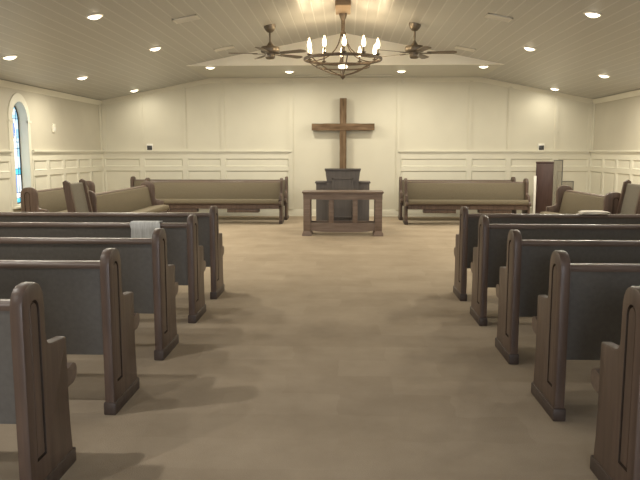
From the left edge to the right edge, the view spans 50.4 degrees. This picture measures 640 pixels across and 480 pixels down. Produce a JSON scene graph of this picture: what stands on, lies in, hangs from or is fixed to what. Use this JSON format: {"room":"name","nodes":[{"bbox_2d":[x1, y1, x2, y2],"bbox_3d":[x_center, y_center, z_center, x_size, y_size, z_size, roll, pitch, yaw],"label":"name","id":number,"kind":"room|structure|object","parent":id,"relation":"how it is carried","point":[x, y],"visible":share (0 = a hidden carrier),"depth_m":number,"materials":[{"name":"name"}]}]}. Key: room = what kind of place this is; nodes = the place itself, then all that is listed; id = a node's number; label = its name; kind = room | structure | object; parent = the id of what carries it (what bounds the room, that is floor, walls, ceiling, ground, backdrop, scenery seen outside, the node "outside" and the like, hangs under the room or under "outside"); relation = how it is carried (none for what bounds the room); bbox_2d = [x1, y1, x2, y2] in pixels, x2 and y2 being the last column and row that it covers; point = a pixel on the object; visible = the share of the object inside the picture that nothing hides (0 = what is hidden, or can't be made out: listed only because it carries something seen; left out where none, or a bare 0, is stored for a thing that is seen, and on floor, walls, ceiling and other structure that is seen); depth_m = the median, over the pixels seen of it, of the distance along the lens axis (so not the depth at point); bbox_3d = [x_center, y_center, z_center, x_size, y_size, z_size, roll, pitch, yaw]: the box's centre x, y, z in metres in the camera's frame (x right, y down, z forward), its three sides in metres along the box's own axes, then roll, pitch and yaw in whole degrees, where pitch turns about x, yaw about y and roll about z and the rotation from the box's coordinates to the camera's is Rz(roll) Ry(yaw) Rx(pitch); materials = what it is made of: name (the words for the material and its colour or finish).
{"room":"church","nodes":[
{"label":"church","id":0,"kind":"room"},
{"bbox_2d":[0,87,100,211],"bbox_3d":[-5.392,-0.703,6.590,0.200,2.602,18.350,0,7,2],"label":"wall","id":1,"kind":"structure","parent":0,"point":[77,124],"depth_m":12.77,"materials":[{"name":"beige paint"}]},
{"bbox_2d":[7,93,33,208],"bbox_3d":[-5.155,-1.520,11.596,0.215,1.929,0.820,0,7,2],"label":"window","id":2,"kind":"structure","parent":1,"relation":"in","point":[13,118],"depth_m":11.71,"materials":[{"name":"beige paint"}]},
{"bbox_2d":[0,150,104,211],"bbox_3d":[-5.261,-0.199,6.651,0.062,1.388,18.050,0,7,2],"label":"trim","id":3,"kind":"structure","parent":1,"relation":"attached to","point":[51,168],"depth_m":12.99,"materials":[{"name":"beige paint"}]},
{"bbox_2d":[52,124,55,131],"bbox_3d":[-5.039,-2.120,12.877,0.036,0.160,0.110,0,7,2],"label":"wall thermostat","id":4,"kind":"object","parent":1,"relation":"attached to","point":[53,125],"visible":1,"depth_m":12.83,"materials":[{"name":"beige paint"}]},
{"bbox_2d":[0,77,639,104],"bbox_3d":[0.204,-2.149,6.197,11.000,0.588,18.050,0,7,2],"label":"trim","id":5,"kind":"structure","parent":1,"relation":"attached to","point":[3,83],"depth_m":15.00,"materials":[{"name":"beige paint"}]},
{"bbox_2d":[0,216,599,479],"bbox_3d":[0.204,0.663,6.561,11.400,0.100,18.450,0,7,2],"label":"floor","id":6,"kind":"structure","parent":0,"point":[321,355],"depth_m":4.33,"materials":[{"name":"beige carpet"}]},
{"bbox_2d":[0,282,76,479],"bbox_3d":[-2.715,0.604,3.037,3.116,0.922,0.522,0,7,2],"label":"pew","id":7,"kind":"object","parent":6,"relation":"on","point":[36,376],"visible":1,"depth_m":2.83,"materials":[{"name":"brown wood"}]},
{"bbox_2d":[20,181,94,211],"bbox_3d":[-4.217,-0.489,11.483,0.533,0.922,2.436,0,7,2],"label":"pew","id":8,"kind":"object","parent":6,"relation":"on","point":[32,200],"visible":0.25,"depth_m":10.71,"materials":[{"name":"brown wood"}]},
{"bbox_2d":[38,186,88,211],"bbox_3d":[-4.309,-0.660,11.465,0.096,0.386,2.300,0,7,2],"label":"cushion","id":9,"kind":"object","parent":8,"relation":"on","point":[53,200],"depth_m":11.00,"materials":[{"name":"beige fabric"}]},
{"bbox_2d":[0,248,139,414],"bbox_3d":[-2.679,0.476,4.028,3.116,0.922,0.522,0,7,2],"label":"pew","id":10,"kind":"object","parent":6,"relation":"on","point":[85,303],"visible":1,"depth_m":3.80,"materials":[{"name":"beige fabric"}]},
{"bbox_2d":[62,179,92,211],"bbox_3d":[-2.990,-0.254,9.017,0.570,1.090,0.596,0,7,2],"label":"chair","id":11,"kind":"object","parent":6,"relation":"on","point":[77,197],"visible":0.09,"depth_m":8.95,"materials":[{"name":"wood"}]},
{"bbox_2d":[0,228,178,359],"bbox_3d":[-2.642,0.348,5.019,3.116,0.922,0.522,0,7,2],"label":"pew","id":12,"kind":"object","parent":6,"relation":"on","point":[146,272],"visible":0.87,"depth_m":4.78,"materials":[{"name":"beige fabric"}]},
{"bbox_2d":[0,215,205,322],"bbox_3d":[-2.604,0.214,6.049,3.116,0.922,0.522,0,7,2],"label":"pew","id":13,"kind":"object","parent":6,"relation":"on","point":[184,252],"visible":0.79,"depth_m":5.81,"materials":[{"name":"beige fabric"}]},
{"bbox_2d":[130,221,162,237],"bbox_3d":[-1.476,-0.048,5.800,0.263,0.227,0.126,0,7,2],"label":"draped cloth","id":14,"kind":"object","parent":13,"relation":"hanging from","point":[139,229],"visible":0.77,"depth_m":5.74,"materials":[{"name":"white fabric"}]},
{"bbox_2d":[0,206,224,298],"bbox_3d":[-2.569,0.091,7.001,3.116,0.922,0.522,0,7,2],"label":"pew","id":15,"kind":"object","parent":6,"relation":"on","point":[209,237],"visible":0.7,"depth_m":6.76,"materials":[{"name":"brown wood"}]},
{"bbox_2d":[88,181,169,212],"bbox_3d":[-3.047,-0.416,10.920,0.533,0.922,2.986,0,7,2],"label":"pew","id":16,"kind":"object","parent":6,"relation":"on","point":[138,199],"visible":0.38,"depth_m":11.12,"materials":[{"name":"brown wood"}]},
{"bbox_2d":[96,187,151,211],"bbox_3d":[-3.139,-0.587,10.901,0.096,0.386,2.850,0,7,2],"label":"cushion","id":17,"kind":"object","parent":16,"relation":"on","point":[131,199],"depth_m":10.93,"materials":[{"name":"beige fabric"}]},
{"bbox_2d":[131,205,168,212],"bbox_3d":[-2.959,-0.417,10.917,0.357,0.086,2.846,0,7,2],"label":"seat cushion","id":18,"kind":"object","parent":16,"relation":"on","point":[139,208],"depth_m":11.59,"materials":[{"name":"beige fabric"}]},
{"bbox_2d":[130,176,288,219],"bbox_3d":[-2.418,-0.915,14.774,3.446,0.922,0.533,0,7,2],"label":"pew","id":19,"kind":"object","parent":6,"relation":"on","point":[134,182],"visible":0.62,"depth_m":14.85,"materials":[{"name":"brown wood"}]},
{"bbox_2d":[134,181,284,192],"bbox_3d":[-2.415,-1.097,14.843,3.310,0.386,0.096,0,7,2],"label":"cushion","id":20,"kind":"object","parent":19,"relation":"on","point":[136,183],"depth_m":14.89,"materials":[{"name":"beige fabric"}]},
{"bbox_2d":[145,178,283,223],"bbox_3d":[-2.183,-0.808,13.952,2.856,0.922,0.533,0,7,2],"label":"pew","id":21,"kind":"object","parent":6,"relation":"on","point":[181,196],"visible":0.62,"depth_m":13.98,"materials":[{"name":"brown wood"}]},
{"bbox_2d":[152,182,279,198],"bbox_3d":[-2.180,-0.991,14.021,2.720,0.386,0.096,0,7,2],"label":"cushion","id":22,"kind":"object","parent":21,"relation":"on","point":[163,190],"depth_m":14.01,"materials":[{"name":"beige fabric"}]},
{"bbox_2d":[158,199,278,203],"bbox_3d":[-2.187,-0.799,13.864,2.716,0.086,0.357,0,7,2],"label":"seat cushion","id":23,"kind":"object","parent":21,"relation":"on","point":[166,201],"depth_m":13.69,"materials":[{"name":"beige fabric"}]},
{"bbox_2d":[302,190,383,235],"bbox_3d":[0.401,-0.481,12.001,1.410,0.774,0.500,0,7,2],"label":"table","id":24,"kind":"object","parent":6,"relation":"on","point":[309,226],"visible":1,"depth_m":11.80,"materials":[{"name":"brown wood"}]},
{"bbox_2d":[315,168,370,220],"bbox_3d":[0.437,-0.810,13.097,1.050,1.145,0.600,0,7,2],"label":"pulpit","id":25,"kind":"object","parent":6,"relation":"on","point":[337,178],"visible":0.74,"depth_m":12.85,"materials":[{"name":"brown wood"}]},
{"bbox_2d":[398,177,516,219],"bbox_3d":[2.949,-0.893,14.610,2.486,0.922,0.533,0,7,2],"label":"pew","id":26,"kind":"object","parent":6,"relation":"on","point":[513,179],"visible":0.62,"depth_m":14.67,"materials":[{"name":"brown wood"}]},
{"bbox_2d":[402,181,511,196],"bbox_3d":[2.952,-1.076,14.679,2.350,0.386,0.096,0,7,2],"label":"cushion","id":27,"kind":"object","parent":26,"relation":"on","point":[402,181],"depth_m":14.68,"materials":[{"name":"beige fabric"}]},
{"bbox_2d":[403,178,530,224],"bbox_3d":[2.952,-0.779,13.727,2.496,0.922,0.533,0,7,2],"label":"pew","id":28,"kind":"object","parent":6,"relation":"on","point":[429,197],"visible":0.87,"depth_m":13.75,"materials":[{"name":"brown wood"}]},
{"bbox_2d":[407,183,524,199],"bbox_3d":[2.955,-0.962,13.795,2.360,0.386,0.096,0,7,2],"label":"cushion","id":29,"kind":"object","parent":28,"relation":"on","point":[415,191],"depth_m":13.78,"materials":[{"name":"beige fabric"}]},
{"bbox_2d":[408,200,528,204],"bbox_3d":[2.948,-0.770,13.639,2.356,0.086,0.357,0,7,2],"label":"seat cushion","id":30,"kind":"object","parent":28,"relation":"on","point":[410,202],"depth_m":13.47,"materials":[{"name":"beige fabric"}]},
{"bbox_2d":[532,176,536,213],"bbox_3d":[4.368,-0.821,13.864,0.050,0.970,0.030,0,7,2],"label":"board","id":31,"kind":"object","parent":6,"relation":"on","point":[535,177],"visible":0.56,"depth_m":13.84,"materials":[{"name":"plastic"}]},
{"bbox_2d":[535,161,553,213],"bbox_3d":[4.628,-0.990,14.060,0.356,1.255,0.445,2,8,18],"label":"storage cabinet","id":32,"kind":"object","parent":6,"relation":"on","point":[544,169],"visible":0.8,"depth_m":13.86,"materials":[{"name":"brown wood"}]},
{"bbox_2d":[453,206,639,300],"bbox_3d":[2.937,0.117,6.802,3.116,0.922,0.522,0,7,2],"label":"pew","id":33,"kind":"object","parent":6,"relation":"on","point":[467,238],"visible":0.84,"depth_m":6.61,"materials":[{"name":"brown wood"}]},
{"bbox_2d":[577,210,609,214],"bbox_3d":[2.651,-0.268,6.589,0.280,0.033,0.139,0,7,2],"label":"folded cloth","id":34,"kind":"object","parent":33,"relation":"on","point":[587,212],"visible":1,"depth_m":6.54,"materials":[{"name":"white fabric"}]},
{"bbox_2d":[470,216,639,325],"bbox_3d":[2.902,0.240,5.850,3.116,0.922,0.522,0,7,2],"label":"pew","id":35,"kind":"object","parent":6,"relation":"on","point":[490,254],"visible":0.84,"depth_m":5.67,"materials":[{"name":"brown wood"}]},
{"bbox_2d":[554,160,573,187],"bbox_3d":[5.146,-1.049,14.407,0.434,1.282,0.020,0,7,2],"label":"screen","id":36,"kind":"object","parent":6,"relation":"on","point":[554,160],"visible":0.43,"depth_m":14.36,"materials":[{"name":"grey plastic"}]},
{"bbox_2d":[495,229,639,363],"bbox_3d":[2.864,0.373,4.820,3.116,0.922,0.522,0,7,2],"label":"pew","id":37,"kind":"object","parent":6,"relation":"on","point":[524,277],"visible":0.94,"depth_m":4.66,"materials":[{"name":"brown wood"}]},
{"bbox_2d":[540,185,620,213],"bbox_3d":[3.777,-0.298,10.006,0.533,0.922,1.936,0,7,0],"label":"pew","id":38,"kind":"object","parent":6,"relation":"on","point":[568,201],"visible":0.38,"depth_m":10.15,"materials":[{"name":"brown wood"}]},
{"bbox_2d":[540,211,561,213],"bbox_3d":[3.689,-0.300,10.006,0.357,0.086,1.796,0,7,0],"label":"seat cushion","id":39,"kind":"object","parent":38,"relation":"on","point":[546,212],"depth_m":10.78,"materials":[{"name":"beige fabric"}]},
{"bbox_2d":[559,191,603,213],"bbox_3d":[3.869,-0.468,9.983,0.096,0.386,1.800,0,7,0],"label":"cushion","id":40,"kind":"object","parent":38,"relation":"on","point":[570,202],"depth_m":10.19,"materials":[{"name":"beige fabric"}]},
{"bbox_2d":[531,250,639,420],"bbox_3d":[2.828,0.502,3.829,3.116,0.922,0.522,0,7,2],"label":"pew","id":41,"kind":"object","parent":6,"relation":"on","point":[581,310],"visible":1,"depth_m":3.70,"materials":[{"name":"brown fabric"}]},
{"bbox_2d":[590,286,639,479],"bbox_3d":[2.791,0.630,2.837,3.116,0.922,0.522,0,7,2],"label":"pew","id":42,"kind":"object","parent":6,"relation":"on","point":[616,456],"visible":1,"depth_m":2.80,"materials":[{"name":"brown wood"}]},
{"bbox_2d":[616,180,639,213],"bbox_3d":[3.773,-0.215,8.713,0.570,1.090,0.596,0,7,2],"label":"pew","id":43,"kind":"object","parent":6,"relation":"on","point":[629,200],"visible":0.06,"depth_m":8.74,"materials":[{"name":"brown wood"}]},
{"bbox_2d":[0,0,639,100],"bbox_3d":[0.204,-2.531,6.148,11.400,1.237,18.450,0,7,2],"label":"ceiling","id":44,"kind":"structure","parent":0,"point":[54,42],"depth_m":10.18,"materials":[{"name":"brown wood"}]},
{"bbox_2d":[1,55,17,59],"bbox_3d":[-4.309,-2.534,9.446,0.215,0.063,0.219,1,7,8],"label":"recessed light","id":45,"kind":"object","parent":44,"relation":"in","point":[8,57],"visible":1,"depth_m":9.40,"materials":[{"name":"white plastic"}]},
{"bbox_2d":[4,56,15,59],"bbox_3d":[-4.306,-2.526,9.447,0.168,0.039,0.168,-11,7,3],"label":"diffuser","id":46,"kind":"object","parent":45,"relation":"attached to","point":[5,57],"depth_m":9.40,"materials":[{"name":"beige plastic"}]},
{"bbox_2d":[76,76,88,79],"bbox_3d":[-4.214,-2.872,12.053,0.215,0.063,0.219,1,7,8],"label":"recessed light","id":47,"kind":"object","parent":44,"relation":"in","point":[81,77],"visible":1,"depth_m":12.00,"materials":[{"name":"white plastic"}]},
{"bbox_2d":[86,13,103,19],"bbox_3d":[-2.722,-2.697,8.217,0.215,0.063,0.219,1,7,8],"label":"recessed light","id":48,"kind":"object","parent":44,"relation":"in","point":[95,16],"visible":1,"depth_m":8.17,"materials":[{"name":"white plastic"}]},
{"bbox_2d":[88,15,101,19],"bbox_3d":[-2.718,-2.689,8.218,0.168,0.039,0.168,-11,7,3],"label":"diffuser","id":49,"kind":"object","parent":48,"relation":"attached to","point":[93,17],"depth_m":8.18,"materials":[{"name":"beige plastic"}]},
{"bbox_2d":[148,46,161,50],"bbox_3d":[-2.617,-3.033,10.793,0.215,0.063,0.219,1,7,8],"label":"recessed light","id":50,"kind":"object","parent":44,"relation":"in","point":[159,47],"visible":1,"depth_m":10.74,"materials":[{"name":"white plastic"}]},
{"bbox_2d":[172,14,199,23],"bbox_3d":[-1.821,-3.007,9.263,0.336,0.078,0.260,0,7,2],"label":"ceiling vent","id":51,"kind":"object","parent":44,"relation":"in","point":[192,17],"visible":1,"depth_m":9.24,"materials":[{"name":"metal"}]},
{"bbox_2d":[214,45,234,51],"bbox_3d":[-1.683,-3.361,11.937,0.336,0.078,0.220,0,7,2],"label":"ceiling vent","id":52,"kind":"object","parent":44,"relation":"in","point":[231,46],"visible":1,"depth_m":11.91,"materials":[{"name":"metal"}]},
{"bbox_2d":[229,24,306,59],"bbox_3d":[-0.826,-3.149,10.798,1.256,0.544,1.262,0,7,2],"label":"ceiling fan","id":53,"kind":"object","parent":44,"relation":"hanging from","point":[270,50],"visible":1,"depth_m":10.75,"materials":[{"name":"metal"}]},
{"bbox_2d":[303,0,381,79],"bbox_3d":[0.357,-3.055,10.590,1.232,1.102,1.275,0,7,2],"label":"chandelier","id":54,"kind":"object","parent":44,"relation":"hanging from","point":[342,7],"visible":1,"depth_m":10.39,"materials":[{"name":"brown metal"}]},
{"bbox_2d":[307,38,311,55],"bbox_3d":[-0.163,-2.922,10.305,0.076,0.271,0.076,0,7,2],"label":"candle","id":55,"kind":"object","parent":54,"relation":"on","point":[309,42],"depth_m":10.29,"materials":[{"name":"white glass"}]},
{"bbox_2d":[322,35,326,52],"bbox_3d":[0.066,-2.893,10.082,0.076,0.271,0.076,0,7,2],"label":"candle","id":56,"kind":"object","parent":54,"relation":"on","point":[324,43],"depth_m":10.06,"materials":[{"name":"white glass"}]},
{"bbox_2d":[342,35,346,52],"bbox_3d":[0.356,-2.884,10.007,0.076,0.271,0.076,0,7,2],"label":"candle","id":57,"kind":"object","parent":54,"relation":"on","point":[344,39],"depth_m":9.99,"materials":[{"name":"white glass"}]},
{"bbox_2d":[361,36,365,52],"bbox_3d":[0.647,-2.893,10.081,0.076,0.271,0.076,0,7,2],"label":"candle","id":58,"kind":"object","parent":54,"relation":"on","point":[363,40],"depth_m":10.06,"materials":[{"name":"white glass"}]},
{"bbox_2d":[372,44,376,59],"bbox_3d":[0.877,-2.999,10.899,0.076,0.271,0.076,0,7,2],"label":"candle","id":59,"kind":"object","parent":54,"relation":"on","point":[374,49],"depth_m":10.87,"materials":[{"name":"white glass"}]},
{"bbox_2d":[376,39,379,55],"bbox_3d":[0.876,-2.922,10.304,0.076,0.271,0.076,0,7,2],"label":"candle","id":60,"kind":"object","parent":54,"relation":"on","point":[377,43],"depth_m":10.28,"materials":[{"name":"white glass"}]},
{"bbox_2d":[382,22,456,58],"bbox_3d":[1.532,-3.144,10.722,1.242,0.554,1.270,0,7,2],"label":"ceiling fan","id":61,"kind":"object","parent":44,"relation":"hanging from","point":[415,51],"visible":1,"depth_m":10.68,"materials":[{"name":"metal"}]},
{"bbox_2d":[455,46,475,51],"bbox_3d":[2.547,-3.354,11.934,0.336,0.078,0.220,0,7,2],"label":"ceiling vent","id":62,"kind":"object","parent":44,"relation":"in","point":[456,47],"visible":1,"depth_m":11.91,"materials":[{"name":"metal"}]},
{"bbox_2d":[484,13,512,22],"bbox_3d":[2.417,-3.008,9.208,0.336,0.078,0.260,0,7,2],"label":"ceiling vent","id":63,"kind":"object","parent":44,"relation":"in","point":[489,15],"visible":1,"depth_m":9.18,"materials":[{"name":"metal"}]},
{"bbox_2d":[523,46,535,50],"bbox_3d":[3.337,-3.043,10.825,0.215,0.063,0.219,1,7,8],"label":"recessed light","id":64,"kind":"object","parent":44,"relation":"in","point":[525,47],"visible":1,"depth_m":10.77,"materials":[{"name":"white plastic"}]},
{"bbox_2d":[583,11,601,17],"bbox_3d":[3.258,-2.689,8.119,0.215,0.063,0.219,1,7,8],"label":"recessed light","id":65,"kind":"object","parent":44,"relation":"in","point":[591,14],"visible":1,"depth_m":8.07,"materials":[{"name":"white plastic"}]},
{"bbox_2d":[586,13,599,17],"bbox_3d":[3.254,-2.680,8.120,0.168,0.039,0.168,11,8,1],"label":"diffuser","id":66,"kind":"object","parent":65,"relation":"attached to","point":[593,15],"depth_m":8.08,"materials":[{"name":"beige plastic"}]},
{"bbox_2d":[598,74,610,77],"bbox_3d":[4.966,-2.866,11.888,0.215,0.063,0.219,1,7,8],"label":"recessed light","id":67,"kind":"object","parent":44,"relation":"in","point":[600,75],"visible":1,"depth_m":11.84,"materials":[{"name":"white plastic"}]},
{"bbox_2d":[187,65,501,77],"bbox_3d":[0.496,-3.518,14.097,6.020,0.100,2.420,0,7,2],"label":"ceiling","id":68,"kind":"structure","parent":0,"point":[412,70],"depth_m":13.88,"materials":[{"name":"paint"}]},
{"bbox_2d":[356,75,392,75],"bbox_3d":[1.163,-3.520,14.556,0.780,0.013,0.120,0,7,2],"label":"ceiling vent","id":69,"kind":"object","parent":68,"relation":"in","point":[356,75],"visible":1,"depth_m":14.50,"materials":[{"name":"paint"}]},
{"bbox_2d":[187,33,503,65],"bbox_3d":[0.451,-3.602,12.836,6.020,0.590,0.060,0,7,2],"label":"wall","id":70,"kind":"structure","parent":0,"point":[354,41],"depth_m":12.81,"materials":[{"name":"white paint"}]},
{"bbox_2d":[105,82,588,209],"bbox_3d":[0.536,-2.110,15.372,11.300,3.140,0.150,0,7,2],"label":"wall","id":71,"kind":"structure","parent":0,"point":[434,114],"depth_m":15.23,"materials":[{"name":"beige paint"}]},
{"bbox_2d":[147,144,152,149],"bbox_3d":[-3.865,-2.109,15.440,0.140,0.150,0.034,0,7,2],"label":"keypad","id":72,"kind":"object","parent":71,"relation":"attached to","point":[149,146],"visible":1,"depth_m":15.42,"materials":[{"name":"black plastic"}]},
{"bbox_2d":[103,150,290,209],"bbox_3d":[-2.811,-1.343,15.488,4.310,1.388,0.062,0,7,2],"label":"wainscoting","id":73,"kind":"structure","parent":71,"relation":"attached to","point":[120,166],"depth_m":15.46,"materials":[{"name":"beige paint"}]},
{"bbox_2d":[312,98,374,167],"bbox_3d":[0.514,-2.207,15.186,1.390,1.880,0.192,0,7,2],"label":"wooden cross","id":74,"kind":"object","parent":71,"relation":"attached to","point":[343,126],"visible":0.9,"depth_m":15.06,"materials":[{"name":"brown wood"}]},
{"bbox_2d":[99,79,594,209],"bbox_3d":[0.532,-2.140,15.271,11.000,2.925,0.042,0,7,2],"label":"trim","id":75,"kind":"structure","parent":71,"relation":"attached to","point":[399,81],"depth_m":15.23,"materials":[{"name":"beige paint"}]},
{"bbox_2d":[167,209,531,216],"bbox_3d":[0.532,-0.616,15.475,11.000,0.150,0.030,0,7,2],"label":"baseboard","id":76,"kind":"structure","parent":71,"relation":"attached to","point":[296,212],"depth_m":15.49,"materials":[{"name":"beige paint"}]},
{"bbox_2d":[399,150,590,210],"bbox_3d":[3.895,-1.311,15.245,4.270,1.388,0.062,0,7,2],"label":"wainscoting","id":77,"kind":"structure","parent":71,"relation":"attached to","point":[415,164],"depth_m":15.22,"materials":[{"name":"beige paint"}]},
{"bbox_2d":[538,144,544,149],"bbox_3d":[4.919,-2.068,15.123,0.140,0.150,0.034,0,7,2],"label":"keypad","id":78,"kind":"object","parent":71,"relation":"attached to","point":[540,146],"visible":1,"depth_m":15.11,"materials":[{"name":"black plastic"}]},
{"bbox_2d":[593,96,639,149],"bbox_3d":[5.800,-0.650,6.186,0.200,2.602,18.350,0,7,2],"label":"wall","id":79,"kind":"structure","parent":0,"point":[616,122],"depth_m":13.62,"materials":[{"name":"beige paint"}]},
{"bbox_2d":[589,150,639,194],"bbox_3d":[5.670,-0.148,6.255,0.062,1.388,18.050,0,7,2],"label":"trim","id":80,"kind":"structure","parent":79,"relation":"attached to","point":[609,169],"depth_m":13.90,"materials":[{"name":"beige paint"}]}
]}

